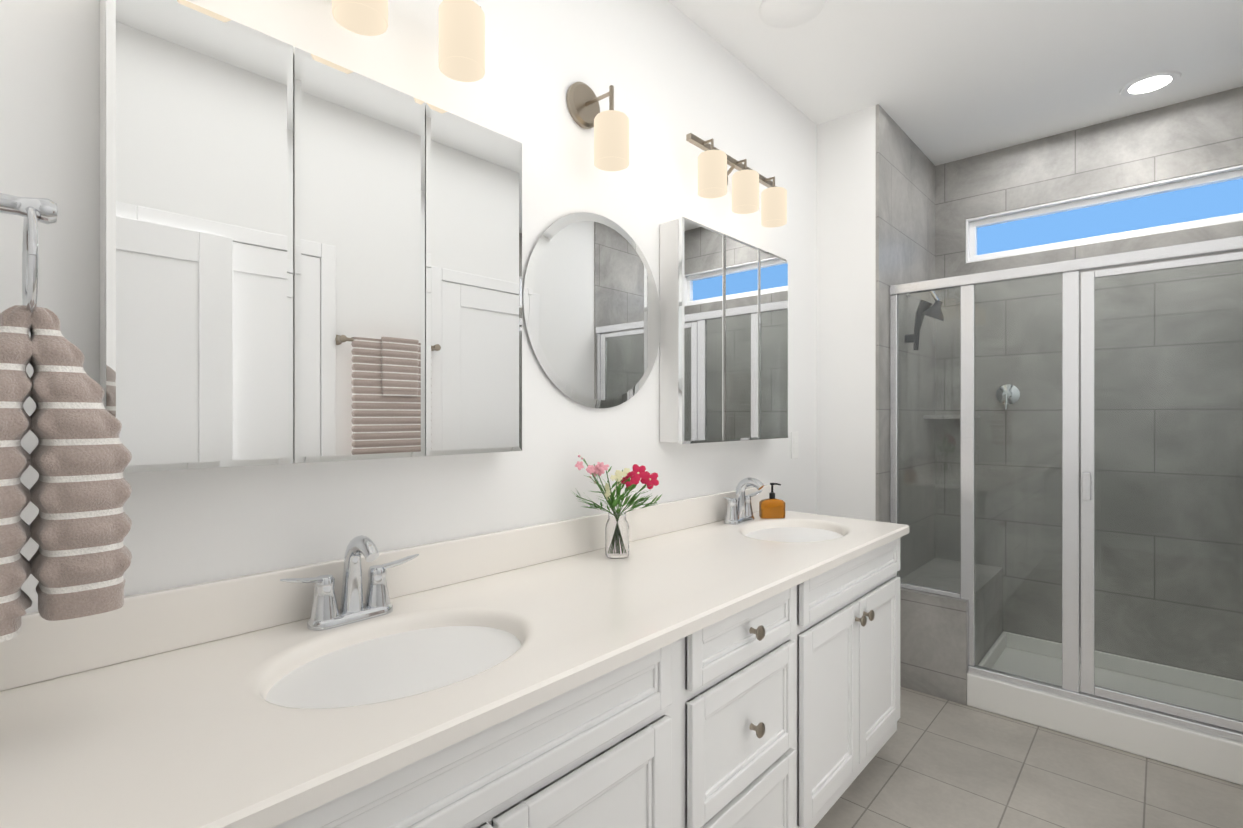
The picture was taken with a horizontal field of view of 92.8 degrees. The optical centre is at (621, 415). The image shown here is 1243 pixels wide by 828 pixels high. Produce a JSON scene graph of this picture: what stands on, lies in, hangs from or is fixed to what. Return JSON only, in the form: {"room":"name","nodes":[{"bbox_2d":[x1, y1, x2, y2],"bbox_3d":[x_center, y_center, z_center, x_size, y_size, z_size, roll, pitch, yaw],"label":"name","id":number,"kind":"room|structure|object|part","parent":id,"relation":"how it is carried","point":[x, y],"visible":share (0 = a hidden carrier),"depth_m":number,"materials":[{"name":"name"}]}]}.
{"room":"bathroom","nodes":[
{"label":"bathroom","id":0,"kind":"room"},
{"bbox_2d":[0,0,816,613],"bbox_3d":[-0.523,-0.085,1.413,0.120,2.740,4.320,0,0,42],"label":"wall","id":1,"kind":"structure","parent":0,"point":[672,74],"depth_m":1.56,"materials":[{"name":"white paint"}]},
{"bbox_2d":[100,0,521,472],"bbox_3d":[-0.550,-0.299,1.227,0.088,0.775,0.796,0,0,42],"label":"mirror","id":2,"kind":"object","parent":1,"relation":"attached to","point":[306,257],"visible":0.85,"depth_m":1.09,"materials":[{"name":"white mirror"}]},
{"bbox_2d":[332,0,484,81],"bbox_3d":[-0.536,-0.877,1.177,0.176,0.212,0.602,0,0,42],"label":"vanity light","id":3,"kind":"object","parent":1,"relation":"attached to","point":[461,40],"visible":1,"depth_m":1.27,"materials":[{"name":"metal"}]},
{"bbox_2d":[523,212,660,407],"bbox_3d":[-0.063,-0.318,1.810,0.007,0.590,0.590,0,0,42],"label":"round mirror","id":4,"kind":"object","parent":1,"relation":"attached to","point":[592,310],"visible":1,"depth_m":1.78,"materials":[{"name":"white mirror"}]},
{"bbox_2d":[566,82,628,170],"bbox_3d":[-0.054,-0.851,1.708,0.170,0.271,0.128,0,0,42],"label":"sconce","id":5,"kind":"object","parent":1,"relation":"attached to","point":[611,138],"visible":1,"depth_m":1.68,"materials":[{"name":"beige glass"}]},
{"bbox_3d":[-0.028,-0.781,1.684,0.100,0.130,0.100,0,0,42],"label":"lamp shade","id":6,"kind":"part","parent":5,"relation":"part of","materials":[{"name":"beige glass"}]},
{"bbox_2d":[660,217,787,443],"bbox_3d":[0.423,-0.285,2.283,0.098,0.758,0.760,0,0,42],"label":"upper cabinet","id":7,"kind":"object","parent":1,"relation":"attached to","point":[724,340],"visible":1,"depth_m":2.14,"materials":[{"name":"white metal"}]},
{"bbox_2d":[686,133,786,227],"bbox_3d":[0.435,-0.877,2.238,0.176,0.212,0.590,0,0,42],"label":"vanity light","id":8,"kind":"object","parent":1,"relation":"attached to","point":[713,172],"visible":1,"depth_m":2.17,"materials":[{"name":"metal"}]},
{"bbox_2d":[791,432,797,458],"bbox_3d":[0.814,0.137,2.779,0.008,0.125,0.070,0,0,42],"label":"outlet","id":9,"kind":"object","parent":1,"relation":"attached to","point":[794,444],"visible":1,"depth_m":2.77,"materials":[{"name":"white plastic"}]},
{"bbox_2d":[817,105,875,520],"bbox_3d":[1.395,-0.085,3.298,0.406,2.740,1.050,0,0,42],"label":"wall","id":10,"kind":"structure","parent":0,"point":[846,316],"depth_m":2.87,"materials":[{"name":"white paint"}]},
{"bbox_2d":[876,104,934,578],"bbox_3d":[1.509,-0.085,3.112,0.014,2.740,0.930,0,0,42],"label":"shower wall tile","id":11,"kind":"structure","parent":10,"relation":"attached to","point":[905,209],"depth_m":3.05,"materials":[{"name":"grey tile"}]},
{"bbox_2d":[905,291,943,349],"bbox_3d":[1.541,-0.506,3.007,0.174,0.343,0.118,0,0,42],"label":"shower head","id":12,"kind":"object","parent":11,"relation":"attached to","point":[935,306],"depth_m":2.98},
{"bbox_3d":[1.534,-0.624,3.015,0.153,0.106,0.064,0,0,42],"label":"arm","id":13,"kind":"part","parent":12,"relation":"part of"},
{"bbox_2d":[668,0,1242,165],"bbox_3d":[0.521,-1.505,1.169,1.990,0.100,5.370,0,0,42],"label":"ceiling","id":14,"kind":"structure","parent":0,"point":[939,82],"depth_m":2.41,"materials":[{"name":"white paint"}]},
{"bbox_2d":[759,0,824,27],"bbox_3d":[0.604,-1.449,2.104,0.224,0.012,0.224,0,0,42],"label":"disc","id":15,"kind":"object","parent":14,"relation":"attached to","point":[783,13],"visible":0.98,"depth_m":2.11,"materials":[{"name":"white"}]},
{"bbox_2d":[1119,71,1181,96],"bbox_3d":[2.316,-1.452,2.597,0.204,0.006,0.204,0,0,42],"label":"recessed light","id":16,"kind":"object","parent":14,"relation":"in","point":[1174,75],"depth_m":2.59,"materials":[{"name":"white"}]},
{"bbox_3d":[2.316,-1.452,2.597,0.144,0.001,0.144,0,0,42],"label":"recessed ceiling light lens","id":17,"kind":"part","parent":16,"relation":"part of","materials":[{"name":"white plastic"}]},
{"bbox_2d":[814,686,1242,827],"bbox_3d":[0.521,1.335,1.170,1.990,0.100,5.370,0,0,42],"label":"floor","id":18,"kind":"structure","parent":0,"point":[936,762],"depth_m":2.06,"materials":[{"name":"grey tile"}]},
{"bbox_2d":[0,477,908,827],"bbox_3d":[0.059,0.759,1.517,0.595,1.052,2.366,0,0,42],"label":"bathroom vanity","id":19,"kind":"object","parent":18,"relation":"on","point":[728,659],"visible":1,"depth_m":1.08,"materials":[{"name":"white stone"}]},
{"bbox_2d":[280,535,418,630],"bbox_3d":[-0.513,0.319,1.160,0.132,0.172,0.270,0,0,42],"label":"faucet","id":20,"kind":"object","parent":19,"relation":"on","point":[377,611],"depth_m":1.17,"materials":[{"name":"silver metal"}]},
{"bbox_2d":[0,485,770,690],"bbox_3d":[-0.153,0.353,1.711,0.019,0.105,2.366,0,0,42],"label":"backsplash","id":21,"kind":"structure","parent":19,"relation":"on","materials":[{"name":"white stone"}]},
{"bbox_3d":[-0.331,0.856,0.712,0.020,0.520,0.414,0,0,42],"label":"door","id":22,"kind":"part","parent":19,"relation":"part of","materials":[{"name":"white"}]},
{"bbox_3d":[-0.046,0.855,1.023,0.020,0.520,0.414,0,0,42],"label":"door","id":23,"kind":"part","parent":19,"relation":"part of","materials":[{"name":"white wood"}]},
{"bbox_2d":[572,455,660,558],"bbox_3d":[-0.008,0.254,1.695,0.152,0.301,0.268,0,0,42],"label":"flower vase","id":24,"kind":"object","parent":19,"relation":"on","point":[617,536],"visible":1,"depth_m":1.69,"materials":[{"name":"clear"}]},
{"bbox_3d":[-0.012,0.341,1.708,0.069,0.127,0.069,0,0,42],"label":"glass","id":25,"kind":"part","parent":24,"relation":"part of","materials":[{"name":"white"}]},
{"bbox_3d":[0.297,0.730,1.399,0.020,0.270,0.469,0,0,42],"label":"drawer","id":26,"kind":"part","parent":19,"relation":"part of","materials":[{"name":"white wood"}]},
{"bbox_3d":[0.297,0.504,1.399,0.020,0.130,0.469,0,0,42],"label":"drawer","id":27,"kind":"part","parent":19,"relation":"part of","materials":[{"name":"white wood"}]},
{"bbox_2d":[723,477,763,524],"bbox_3d":[0.479,0.319,2.245,0.132,0.172,0.270,0,0,42],"label":"faucet","id":28,"kind":"object","parent":19,"relation":"on","point":[739,508],"depth_m":2.25,"materials":[{"name":"silver metal"}]},
{"bbox_3d":[0.297,0.998,1.399,0.020,0.234,0.469,0,0,42],"label":"drawer","id":29,"kind":"part","parent":19,"relation":"part of","materials":[{"name":"white wood"}]},
{"bbox_3d":[0.316,0.730,1.381,0.032,0.035,0.035,0,0,42],"label":"drawer knob","id":30,"kind":"part","parent":19,"relation":"part of","materials":[{"name":"silver metal"}]},
{"bbox_3d":[0.316,0.504,1.381,0.032,0.035,0.035,0,0,42],"label":"drawer knob","id":31,"kind":"part","parent":19,"relation":"part of","materials":[{"name":"silver metal"}]},
{"bbox_2d":[759,483,784,518],"bbox_3d":[0.598,0.335,2.350,0.098,0.139,0.042,0,0,-6],"label":"soap bottle","id":32,"kind":"object","parent":19,"relation":"on","point":[771,506],"visible":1,"depth_m":2.33,"materials":[{"name":"orange plastic"}]},
{"bbox_3d":[0.618,0.855,1.750,0.020,0.520,0.395,0,0,42],"label":"door","id":33,"kind":"part","parent":19,"relation":"part of","materials":[{"name":"white wood"}]},
{"bbox_3d":[0.750,0.640,1.855,0.032,0.035,0.035,0,0,42],"label":"door knob","id":34,"kind":"part","parent":19,"relation":"part of","materials":[{"name":"silver metal"}]},
{"bbox_3d":[0.796,0.640,1.906,0.032,0.035,0.035,0,0,42],"label":"door knob","id":35,"kind":"part","parent":19,"relation":"part of","materials":[{"name":"silver metal"}]},
{"bbox_3d":[0.890,0.855,2.047,0.020,0.520,0.395,0,0,42],"label":"door","id":36,"kind":"part","parent":19,"relation":"part of","materials":[{"name":"white wood"}]},
{"bbox_2d":[900,558,1002,704],"bbox_3d":[1.679,1.056,3.039,0.336,0.458,0.810,0,0,42],"label":"shower bench","id":37,"kind":"object","parent":18,"relation":"on","point":[933,644],"visible":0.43,"depth_m":2.76,"materials":[{"name":"grey tile"}]},
{"bbox_2d":[967,631,1242,784],"bbox_3d":[2.209,1.214,2.554,1.100,0.142,0.810,0,0,42],"label":"pan","id":38,"kind":"object","parent":18,"relation":"on","point":[1202,753],"visible":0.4,"depth_m":2.50,"materials":[{"name":"white ceramic"}]},
{"bbox_2d":[889,236,1242,742],"bbox_3d":[1.832,0.256,2.391,1.434,1.773,0.062,0,0,42],"label":"shower enclosure","id":39,"kind":"object","parent":38,"relation":"on","point":[1223,726],"visible":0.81,"depth_m":2.39,"materials":[{"name":"clear glass"}]},
{"bbox_3d":[2.085,0.266,2.152,0.662,1.687,0.051,0,0,42],"label":"door","id":40,"kind":"part","parent":39,"relation":"part of","materials":[{"name":"clear glass"}]},
{"bbox_2d":[935,86,1242,680],"bbox_3d":[2.398,-0.085,3.010,1.464,2.740,0.120,0,0,42],"label":"wall","id":41,"kind":"structure","parent":0,"point":[1195,136],"depth_m":2.90,"materials":[{"name":"grey tile"}]},
{"bbox_2d":[923,415,980,418],"bbox_3d":[1.835,0.006,3.288,0.230,0.022,0.230,0,0,42],"label":"shower shelf","id":42,"kind":"object","parent":41,"relation":"attached to","point":[947,416],"depth_m":3.29,"materials":[{"name":"grey tile"}]},
{"bbox_2d":[996,384,1019,408],"bbox_3d":[2.071,-0.102,3.183,0.110,0.136,0.066,0,0,42],"label":"shower valve","id":43,"kind":"object","parent":41,"relation":"attached to","point":[1010,389],"depth_m":3.19,"materials":[{"name":"silver metal"}]},
{"bbox_2d":[966,164,1242,262],"bbox_3d":[2.451,-0.987,2.965,1.265,0.251,0.116,0,0,42],"label":"transom","id":44,"kind":"object","parent":41,"relation":"in","point":[1170,185],"visible":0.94,"depth_m":2.95,"materials":[{"name":"white"}]},
{"bbox_3d":[-0.403,-0.084,0.247,1.870,2.740,0.110,0,0,42],"label":"wall","id":45,"kind":"structure","parent":0,"visible":0},
{"bbox_2d":[0,193,131,641],"bbox_3d":[-0.725,-0.013,0.726,0.147,0.536,0.192,0,0,42],"label":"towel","id":46,"kind":"object","parent":45,"relation":"attached to","point":[77,494],"visible":1,"depth_m":0.70,"materials":[{"name":"brown fabric"}]}
]}

